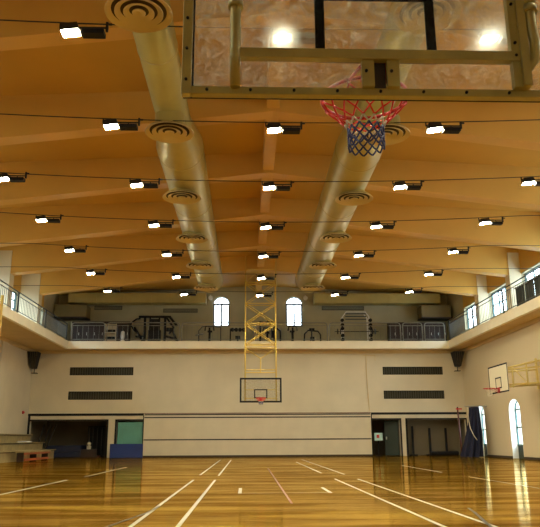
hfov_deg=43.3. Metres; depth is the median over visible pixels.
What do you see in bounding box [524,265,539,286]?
window
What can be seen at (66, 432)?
wall
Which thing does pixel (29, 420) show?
trim
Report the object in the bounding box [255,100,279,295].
ridge beam
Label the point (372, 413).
trim
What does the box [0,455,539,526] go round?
floor
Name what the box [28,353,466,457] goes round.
wall
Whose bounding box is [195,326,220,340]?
press
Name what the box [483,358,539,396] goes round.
basketball hoop
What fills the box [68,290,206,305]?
duct
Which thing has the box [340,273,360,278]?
floodlight
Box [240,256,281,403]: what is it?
basketball hoop
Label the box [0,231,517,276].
ceiling beam
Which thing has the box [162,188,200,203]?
diffuser
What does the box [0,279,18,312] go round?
balcony railing
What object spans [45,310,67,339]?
balcony railing
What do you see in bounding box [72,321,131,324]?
header board
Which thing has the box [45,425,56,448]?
pole
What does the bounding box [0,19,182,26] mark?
wire
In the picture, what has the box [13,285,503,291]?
wire
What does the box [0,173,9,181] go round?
lamp
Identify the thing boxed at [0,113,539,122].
wire
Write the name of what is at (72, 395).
air vent
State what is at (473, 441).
curtain
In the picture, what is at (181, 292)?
floodlight
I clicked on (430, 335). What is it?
display cabinet
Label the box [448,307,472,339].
balcony railing
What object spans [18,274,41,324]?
pillar
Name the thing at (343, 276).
lamp
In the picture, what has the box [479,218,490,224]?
lamp
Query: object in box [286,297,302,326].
window
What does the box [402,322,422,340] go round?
balcony railing
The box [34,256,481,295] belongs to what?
ceiling beam
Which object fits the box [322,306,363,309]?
air vent
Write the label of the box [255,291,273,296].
floodlight
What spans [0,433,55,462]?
bleachers
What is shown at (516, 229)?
ceiling beam
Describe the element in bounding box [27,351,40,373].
loudspeaker
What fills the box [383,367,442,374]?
air vent
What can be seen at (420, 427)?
wall partition
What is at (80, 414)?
trim
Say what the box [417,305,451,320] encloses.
box
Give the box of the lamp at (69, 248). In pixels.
[64,246,73,251]
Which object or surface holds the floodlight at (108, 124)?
attached to the wire at (0, 113)
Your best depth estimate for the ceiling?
20.89 m
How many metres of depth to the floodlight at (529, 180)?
17.99 m
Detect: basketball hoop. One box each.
[181,0,539,156]
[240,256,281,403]
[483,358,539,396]
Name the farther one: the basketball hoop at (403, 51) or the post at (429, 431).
the post at (429, 431)
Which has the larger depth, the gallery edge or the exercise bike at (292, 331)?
the exercise bike at (292, 331)
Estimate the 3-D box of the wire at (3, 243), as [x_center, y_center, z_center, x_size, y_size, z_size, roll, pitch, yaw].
[-0.353,-0.559,24.463,22.880,0.289,0.022,0,-15,-2]
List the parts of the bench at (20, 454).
leg, seat, leg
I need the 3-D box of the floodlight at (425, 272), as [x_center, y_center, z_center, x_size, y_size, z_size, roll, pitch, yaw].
[6.751,0.378,27.997,0.850,0.250,0.230,0,-15,-2]
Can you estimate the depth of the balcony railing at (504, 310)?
27.32 m
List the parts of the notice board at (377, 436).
panel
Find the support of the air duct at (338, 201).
hanging from the ceiling
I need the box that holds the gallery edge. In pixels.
[2,296,539,348]
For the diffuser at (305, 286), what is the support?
attached to the air duct at (338, 201)
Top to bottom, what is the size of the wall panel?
2.275 m
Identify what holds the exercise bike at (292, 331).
on the floor
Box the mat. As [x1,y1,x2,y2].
[109,444,142,457]
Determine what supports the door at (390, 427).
in the wall at (159, 383)
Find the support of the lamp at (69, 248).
attached to the floodlight at (68, 248)
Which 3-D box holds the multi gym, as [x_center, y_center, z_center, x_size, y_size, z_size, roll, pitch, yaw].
[-6.409,3.730,38.045,2.735,1.705,0.500,0,-15,-2]
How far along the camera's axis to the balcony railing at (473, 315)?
31.05 m
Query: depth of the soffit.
33.50 m
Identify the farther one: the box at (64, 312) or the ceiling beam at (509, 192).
the box at (64, 312)
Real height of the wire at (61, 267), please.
0.289 m
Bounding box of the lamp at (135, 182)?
[130,179,142,187]
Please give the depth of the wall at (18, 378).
34.27 m
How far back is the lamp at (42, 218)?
20.82 m
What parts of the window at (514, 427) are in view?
frame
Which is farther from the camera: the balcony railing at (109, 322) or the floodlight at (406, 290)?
the balcony railing at (109, 322)
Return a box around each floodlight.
[0,172,28,181]
[35,214,63,222]
[59,22,111,38]
[64,245,87,252]
[86,269,107,274]
[102,118,142,130]
[103,287,121,292]
[129,178,161,187]
[148,219,175,227]
[161,249,184,256]
[172,272,192,278]
[180,290,196,295]
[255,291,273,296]
[256,274,276,279]
[258,251,280,257]
[259,221,286,229]
[262,181,293,190]
[265,122,304,133]
[330,290,348,295]
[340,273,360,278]
[353,250,376,257]
[370,221,396,228]
[392,180,423,189]
[405,288,422,292]
[424,270,443,275]
[425,121,463,133]
[447,247,470,253]
[478,217,504,224]
[521,177,539,185]
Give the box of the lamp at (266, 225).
[261,222,270,228]
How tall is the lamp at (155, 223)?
0.175 m
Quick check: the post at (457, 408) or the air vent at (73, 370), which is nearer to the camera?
the post at (457, 408)
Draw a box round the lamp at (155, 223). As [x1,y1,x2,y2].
[148,220,158,226]
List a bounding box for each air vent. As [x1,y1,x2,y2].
[68,391,131,399]
[70,367,133,374]
[94,306,121,309]
[163,309,197,312]
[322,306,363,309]
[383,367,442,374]
[384,390,443,398]
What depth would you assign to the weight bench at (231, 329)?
38.50 m
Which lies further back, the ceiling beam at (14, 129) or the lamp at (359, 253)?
the lamp at (359, 253)
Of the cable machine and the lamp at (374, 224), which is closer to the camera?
the lamp at (374, 224)
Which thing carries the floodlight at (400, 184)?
attached to the wire at (0, 172)
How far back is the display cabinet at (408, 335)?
38.83 m
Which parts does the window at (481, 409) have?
frame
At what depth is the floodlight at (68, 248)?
24.14 m
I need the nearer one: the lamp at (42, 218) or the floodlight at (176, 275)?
the lamp at (42, 218)
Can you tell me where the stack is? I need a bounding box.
[47,445,86,457]
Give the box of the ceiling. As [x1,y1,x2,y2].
[0,35,539,294]
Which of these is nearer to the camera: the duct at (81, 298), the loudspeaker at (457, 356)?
the loudspeaker at (457, 356)
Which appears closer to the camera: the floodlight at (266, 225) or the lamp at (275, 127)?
the lamp at (275, 127)
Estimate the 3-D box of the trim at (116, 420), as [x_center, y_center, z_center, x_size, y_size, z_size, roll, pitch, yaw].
[-7.456,9.158,36.012,1.560,2.150,0.029,0,-15,-2]
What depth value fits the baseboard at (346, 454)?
35.89 m
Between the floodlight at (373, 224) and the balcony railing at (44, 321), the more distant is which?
the balcony railing at (44, 321)
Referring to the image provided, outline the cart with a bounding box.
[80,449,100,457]
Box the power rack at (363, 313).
[335,312,378,340]
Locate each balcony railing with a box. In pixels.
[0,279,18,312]
[18,292,45,327]
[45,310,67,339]
[106,322,179,340]
[181,322,253,340]
[255,322,327,340]
[329,322,400,340]
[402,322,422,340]
[424,322,445,340]
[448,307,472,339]
[472,290,503,327]
[501,267,539,312]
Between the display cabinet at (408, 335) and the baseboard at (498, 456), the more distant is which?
the display cabinet at (408, 335)
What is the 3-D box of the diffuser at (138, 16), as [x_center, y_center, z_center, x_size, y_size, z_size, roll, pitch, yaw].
[-2.065,-4.127,10.752,1.060,0.402,1.060,0,-15,-2]
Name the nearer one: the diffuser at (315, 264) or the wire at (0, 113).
the wire at (0, 113)
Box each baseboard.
[143,454,372,456]
[487,455,539,459]
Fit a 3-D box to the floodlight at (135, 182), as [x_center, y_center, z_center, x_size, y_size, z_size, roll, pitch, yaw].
[-3.232,-2.103,17.699,0.850,0.250,0.230,0,-15,-2]
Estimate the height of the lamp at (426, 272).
0.175 m
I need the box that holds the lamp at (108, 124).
[103,118,118,129]
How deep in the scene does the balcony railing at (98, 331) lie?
38.22 m
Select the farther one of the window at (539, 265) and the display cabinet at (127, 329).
the display cabinet at (127, 329)
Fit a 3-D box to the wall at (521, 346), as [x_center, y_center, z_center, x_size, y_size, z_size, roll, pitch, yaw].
[11.496,0.374,18.596,0.480,10.200,43.400,0,-15,-2]
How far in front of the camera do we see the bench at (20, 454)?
30.11 m
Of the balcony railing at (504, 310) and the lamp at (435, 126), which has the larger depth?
the balcony railing at (504, 310)
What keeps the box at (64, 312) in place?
attached to the wall at (377, 313)
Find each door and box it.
[117,422,142,443]
[384,421,398,454]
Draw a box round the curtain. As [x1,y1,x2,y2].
[460,406,486,456]
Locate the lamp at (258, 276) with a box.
[257,274,264,279]
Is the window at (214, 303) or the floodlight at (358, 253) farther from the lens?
the window at (214, 303)
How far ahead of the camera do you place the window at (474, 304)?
37.04 m
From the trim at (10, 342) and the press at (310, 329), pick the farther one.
the press at (310, 329)
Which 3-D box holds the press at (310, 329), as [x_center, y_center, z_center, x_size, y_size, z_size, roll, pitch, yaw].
[2.389,4.105,38.223,1.031,0.953,0.430,0,-15,-2]
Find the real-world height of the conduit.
3.051 m
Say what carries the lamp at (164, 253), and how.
attached to the floodlight at (164, 253)
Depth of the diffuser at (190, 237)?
22.67 m
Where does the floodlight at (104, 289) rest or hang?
attached to the wire at (13, 285)
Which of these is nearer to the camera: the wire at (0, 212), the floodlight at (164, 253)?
the wire at (0, 212)
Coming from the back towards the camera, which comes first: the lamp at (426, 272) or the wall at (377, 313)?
the wall at (377, 313)
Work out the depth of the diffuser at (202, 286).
30.07 m
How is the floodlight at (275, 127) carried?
attached to the wire at (0, 113)
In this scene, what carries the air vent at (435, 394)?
in the wall at (159, 383)
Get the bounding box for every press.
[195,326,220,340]
[304,328,320,340]
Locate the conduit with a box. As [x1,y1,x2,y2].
[366,364,369,410]
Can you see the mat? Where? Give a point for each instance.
(116, 450)
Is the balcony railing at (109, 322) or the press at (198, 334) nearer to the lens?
the balcony railing at (109, 322)
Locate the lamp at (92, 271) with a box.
[86,269,94,274]
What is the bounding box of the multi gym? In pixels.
[131,316,178,340]
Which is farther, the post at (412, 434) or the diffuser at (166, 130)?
the post at (412, 434)
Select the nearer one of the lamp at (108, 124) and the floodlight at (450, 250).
the lamp at (108, 124)
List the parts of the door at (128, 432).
rail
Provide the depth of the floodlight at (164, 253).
24.21 m
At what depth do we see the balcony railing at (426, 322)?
37.18 m
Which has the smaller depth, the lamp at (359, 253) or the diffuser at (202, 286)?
the lamp at (359, 253)
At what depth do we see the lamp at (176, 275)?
27.51 m
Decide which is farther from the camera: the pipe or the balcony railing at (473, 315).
the balcony railing at (473, 315)
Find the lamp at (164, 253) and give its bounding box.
[162,250,170,255]
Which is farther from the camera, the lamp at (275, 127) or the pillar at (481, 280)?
the pillar at (481, 280)
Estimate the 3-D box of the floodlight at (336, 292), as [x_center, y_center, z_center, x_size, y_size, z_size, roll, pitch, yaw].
[3.197,1.363,31.152,0.850,0.250,0.230,0,-15,-2]
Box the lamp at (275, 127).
[267,122,281,132]
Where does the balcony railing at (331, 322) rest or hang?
on the gallery edge
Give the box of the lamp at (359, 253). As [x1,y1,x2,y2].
[354,251,362,256]
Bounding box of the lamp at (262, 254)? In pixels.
[259,252,266,257]
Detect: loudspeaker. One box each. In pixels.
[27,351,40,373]
[451,351,464,371]
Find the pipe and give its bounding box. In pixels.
[0,295,3,331]
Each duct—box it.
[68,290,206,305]
[104,0,222,292]
[295,101,409,292]
[313,291,440,305]
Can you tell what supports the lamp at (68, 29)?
attached to the floodlight at (68, 29)
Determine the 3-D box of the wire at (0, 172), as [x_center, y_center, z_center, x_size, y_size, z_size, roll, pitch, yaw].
[-0.127,-2.280,17.851,22.880,0.289,0.022,0,-15,-2]
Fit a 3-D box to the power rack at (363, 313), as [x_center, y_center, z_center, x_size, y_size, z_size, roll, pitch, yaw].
[4.896,3.735,38.844,2.500,1.949,0.920,0,-15,-2]
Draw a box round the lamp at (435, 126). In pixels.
[426,122,442,132]
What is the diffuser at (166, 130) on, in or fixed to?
attached to the air duct at (179, 144)
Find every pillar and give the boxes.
[0,250,13,308]
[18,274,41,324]
[474,275,490,325]
[505,253,521,310]
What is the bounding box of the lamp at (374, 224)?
[370,221,380,228]
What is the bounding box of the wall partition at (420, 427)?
[407,420,461,454]
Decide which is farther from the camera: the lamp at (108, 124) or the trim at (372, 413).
the trim at (372, 413)
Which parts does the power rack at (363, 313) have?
frame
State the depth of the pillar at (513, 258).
29.59 m
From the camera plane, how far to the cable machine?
38.89 m
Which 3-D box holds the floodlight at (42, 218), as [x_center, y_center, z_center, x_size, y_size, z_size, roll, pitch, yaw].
[-6.787,-1.391,20.926,0.850,0.250,0.230,0,-15,-2]
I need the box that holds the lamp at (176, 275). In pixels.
[172,273,179,277]
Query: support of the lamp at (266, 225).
attached to the floodlight at (266, 225)
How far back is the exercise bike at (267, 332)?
38.52 m
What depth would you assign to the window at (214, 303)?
40.02 m
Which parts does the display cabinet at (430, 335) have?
door, door, door, door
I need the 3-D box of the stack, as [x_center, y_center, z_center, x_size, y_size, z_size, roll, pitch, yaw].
[-11.194,10.367,37.550,2.000,0.620,1.800,0,-15,-2]
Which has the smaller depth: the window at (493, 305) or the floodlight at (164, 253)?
the floodlight at (164, 253)
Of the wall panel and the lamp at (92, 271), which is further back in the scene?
the wall panel
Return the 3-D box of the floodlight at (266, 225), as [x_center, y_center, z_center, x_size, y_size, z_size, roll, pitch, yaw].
[0.096,-1.185,21.108,0.850,0.250,0.230,0,-15,-2]
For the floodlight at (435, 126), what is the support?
attached to the wire at (0, 113)
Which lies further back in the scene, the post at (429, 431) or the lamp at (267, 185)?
the post at (429, 431)
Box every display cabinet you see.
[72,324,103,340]
[116,324,130,340]
[387,322,417,340]
[417,322,446,340]
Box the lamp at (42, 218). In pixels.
[35,215,46,221]
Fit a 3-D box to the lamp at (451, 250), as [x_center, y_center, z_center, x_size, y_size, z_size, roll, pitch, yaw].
[6.630,-0.466,24.678,0.308,0.175,0.230,0,-15,-2]
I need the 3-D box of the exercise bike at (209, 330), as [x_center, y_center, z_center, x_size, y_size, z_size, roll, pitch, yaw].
[-3.386,4.067,38.139,0.600,1.035,0.750,0,-15,-2]
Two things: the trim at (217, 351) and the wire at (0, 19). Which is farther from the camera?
the trim at (217, 351)
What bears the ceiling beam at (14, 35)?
attached to the ceiling
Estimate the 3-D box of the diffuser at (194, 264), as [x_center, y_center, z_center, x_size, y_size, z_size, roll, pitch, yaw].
[-2.706,0.016,26.256,1.060,0.192,1.060,0,-15,-2]
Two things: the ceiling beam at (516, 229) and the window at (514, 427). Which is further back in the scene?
the window at (514, 427)
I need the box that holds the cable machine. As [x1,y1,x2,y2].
[259,321,280,340]
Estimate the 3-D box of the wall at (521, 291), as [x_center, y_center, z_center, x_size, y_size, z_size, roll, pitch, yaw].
[10.364,1.163,27.114,0.130,0.970,2.850,0,-15,-2]
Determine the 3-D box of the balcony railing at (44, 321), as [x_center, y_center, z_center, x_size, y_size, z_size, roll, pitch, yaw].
[-10.628,2.151,30.454,0.056,0.947,3.956,0,-15,-2]
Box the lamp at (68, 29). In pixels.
[59,22,81,37]
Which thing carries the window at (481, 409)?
in the wall at (521, 346)
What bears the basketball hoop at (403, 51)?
hanging from the ceiling
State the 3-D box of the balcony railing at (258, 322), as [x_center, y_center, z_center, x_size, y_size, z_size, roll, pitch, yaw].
[1.175,3.703,36.854,3.926,1.048,0.056,0,-15,-2]
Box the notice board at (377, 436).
[374,433,382,455]
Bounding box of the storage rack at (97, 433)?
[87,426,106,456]
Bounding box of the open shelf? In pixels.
[105,324,116,340]
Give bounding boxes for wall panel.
[143,412,371,455]
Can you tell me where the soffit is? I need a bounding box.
[0,309,539,350]
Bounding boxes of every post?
[409,426,417,455]
[427,428,431,454]
[444,428,447,450]
[456,407,461,450]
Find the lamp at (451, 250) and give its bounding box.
[448,248,457,253]
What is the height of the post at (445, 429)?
1.450 m
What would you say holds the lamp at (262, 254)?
attached to the floodlight at (261, 254)
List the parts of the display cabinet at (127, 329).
door, door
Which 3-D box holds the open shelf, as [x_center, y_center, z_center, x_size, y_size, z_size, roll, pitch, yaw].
[-9.001,4.064,38.464,0.660,1.260,0.450,0,-15,-2]
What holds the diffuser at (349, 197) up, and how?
attached to the air duct at (338, 201)
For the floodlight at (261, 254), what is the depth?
24.32 m
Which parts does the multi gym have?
press arm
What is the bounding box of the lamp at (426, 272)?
[424,270,432,275]
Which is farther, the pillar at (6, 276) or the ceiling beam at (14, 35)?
the pillar at (6, 276)
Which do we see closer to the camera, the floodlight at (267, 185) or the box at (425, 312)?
the floodlight at (267, 185)
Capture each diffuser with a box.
[104,0,172,32]
[145,111,193,142]
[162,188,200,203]
[176,231,207,243]
[186,260,213,269]
[194,283,217,290]
[301,283,324,290]
[309,260,336,269]
[320,231,351,242]
[335,189,372,205]
[363,113,409,144]
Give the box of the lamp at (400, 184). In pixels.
[393,181,405,189]
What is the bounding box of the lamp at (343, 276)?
[341,274,348,278]
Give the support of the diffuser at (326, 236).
attached to the air duct at (338, 201)
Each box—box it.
[53,305,90,320]
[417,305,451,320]
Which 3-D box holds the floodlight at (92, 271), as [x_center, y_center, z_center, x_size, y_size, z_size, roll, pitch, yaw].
[-7.013,0.329,27.538,0.850,0.250,0.230,0,-15,-2]
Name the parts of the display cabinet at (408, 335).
door, door, door, door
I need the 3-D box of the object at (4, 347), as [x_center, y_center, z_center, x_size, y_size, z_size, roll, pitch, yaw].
[-12.639,6.388,31.816,0.100,5.450,0.900,0,-15,-2]
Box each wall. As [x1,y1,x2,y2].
[0,340,31,433]
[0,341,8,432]
[13,275,59,333]
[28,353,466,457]
[31,420,464,454]
[57,286,449,340]
[447,249,539,457]
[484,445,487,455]
[514,274,539,306]
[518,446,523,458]
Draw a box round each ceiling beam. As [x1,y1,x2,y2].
[0,0,183,50]
[0,91,539,150]
[0,153,539,209]
[0,198,539,250]
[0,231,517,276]
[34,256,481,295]
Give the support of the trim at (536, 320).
attached to the wall at (521, 346)
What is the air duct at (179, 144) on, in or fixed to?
hanging from the ceiling
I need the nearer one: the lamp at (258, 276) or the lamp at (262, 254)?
the lamp at (262, 254)
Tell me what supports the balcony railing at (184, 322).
on the gallery edge
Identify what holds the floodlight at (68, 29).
attached to the wire at (0, 19)
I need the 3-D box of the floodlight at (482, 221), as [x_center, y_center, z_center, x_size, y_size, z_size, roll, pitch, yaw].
[6.978,-1.342,21.384,0.850,0.250,0.230,0,-15,-2]
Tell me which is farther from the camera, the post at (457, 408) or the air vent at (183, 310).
the air vent at (183, 310)
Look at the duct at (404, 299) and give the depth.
39.47 m
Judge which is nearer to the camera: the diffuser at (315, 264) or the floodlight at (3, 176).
the floodlight at (3, 176)
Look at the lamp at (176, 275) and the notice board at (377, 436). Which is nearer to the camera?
the lamp at (176, 275)
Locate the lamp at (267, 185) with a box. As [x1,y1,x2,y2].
[263,181,274,189]
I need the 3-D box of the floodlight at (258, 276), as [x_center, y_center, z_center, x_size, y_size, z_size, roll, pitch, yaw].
[-0.130,0.535,27.720,0.850,0.250,0.230,0,-15,-2]
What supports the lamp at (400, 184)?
attached to the floodlight at (400, 184)
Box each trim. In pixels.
[0,336,34,350]
[27,416,108,457]
[28,413,143,415]
[38,350,459,353]
[114,416,143,443]
[371,412,465,414]
[371,415,402,455]
[405,418,466,455]
[460,317,539,351]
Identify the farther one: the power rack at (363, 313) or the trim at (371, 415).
the power rack at (363, 313)
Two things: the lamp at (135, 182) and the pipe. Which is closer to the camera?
the lamp at (135, 182)
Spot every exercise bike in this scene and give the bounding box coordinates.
[204,326,214,340]
[262,327,271,340]
[287,326,297,340]
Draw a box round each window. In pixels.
[213,297,229,326]
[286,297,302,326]
[467,304,475,328]
[479,405,487,455]
[491,285,507,315]
[509,399,523,457]
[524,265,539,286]
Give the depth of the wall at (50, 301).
37.60 m
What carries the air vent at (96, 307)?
in the wall at (377, 313)
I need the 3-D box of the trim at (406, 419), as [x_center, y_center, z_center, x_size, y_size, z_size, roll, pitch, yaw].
[8.980,9.308,36.536,3.350,1.960,0.029,0,-15,-2]
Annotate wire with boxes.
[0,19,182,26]
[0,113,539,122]
[0,172,539,181]
[0,212,539,221]
[3,243,539,251]
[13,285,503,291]
[61,267,534,273]
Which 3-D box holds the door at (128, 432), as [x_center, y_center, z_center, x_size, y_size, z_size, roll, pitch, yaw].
[-7.430,9.354,36.112,1.340,1.820,0.080,0,-15,-2]
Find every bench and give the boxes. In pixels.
[15,450,50,461]
[230,328,244,340]
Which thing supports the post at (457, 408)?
on the floor

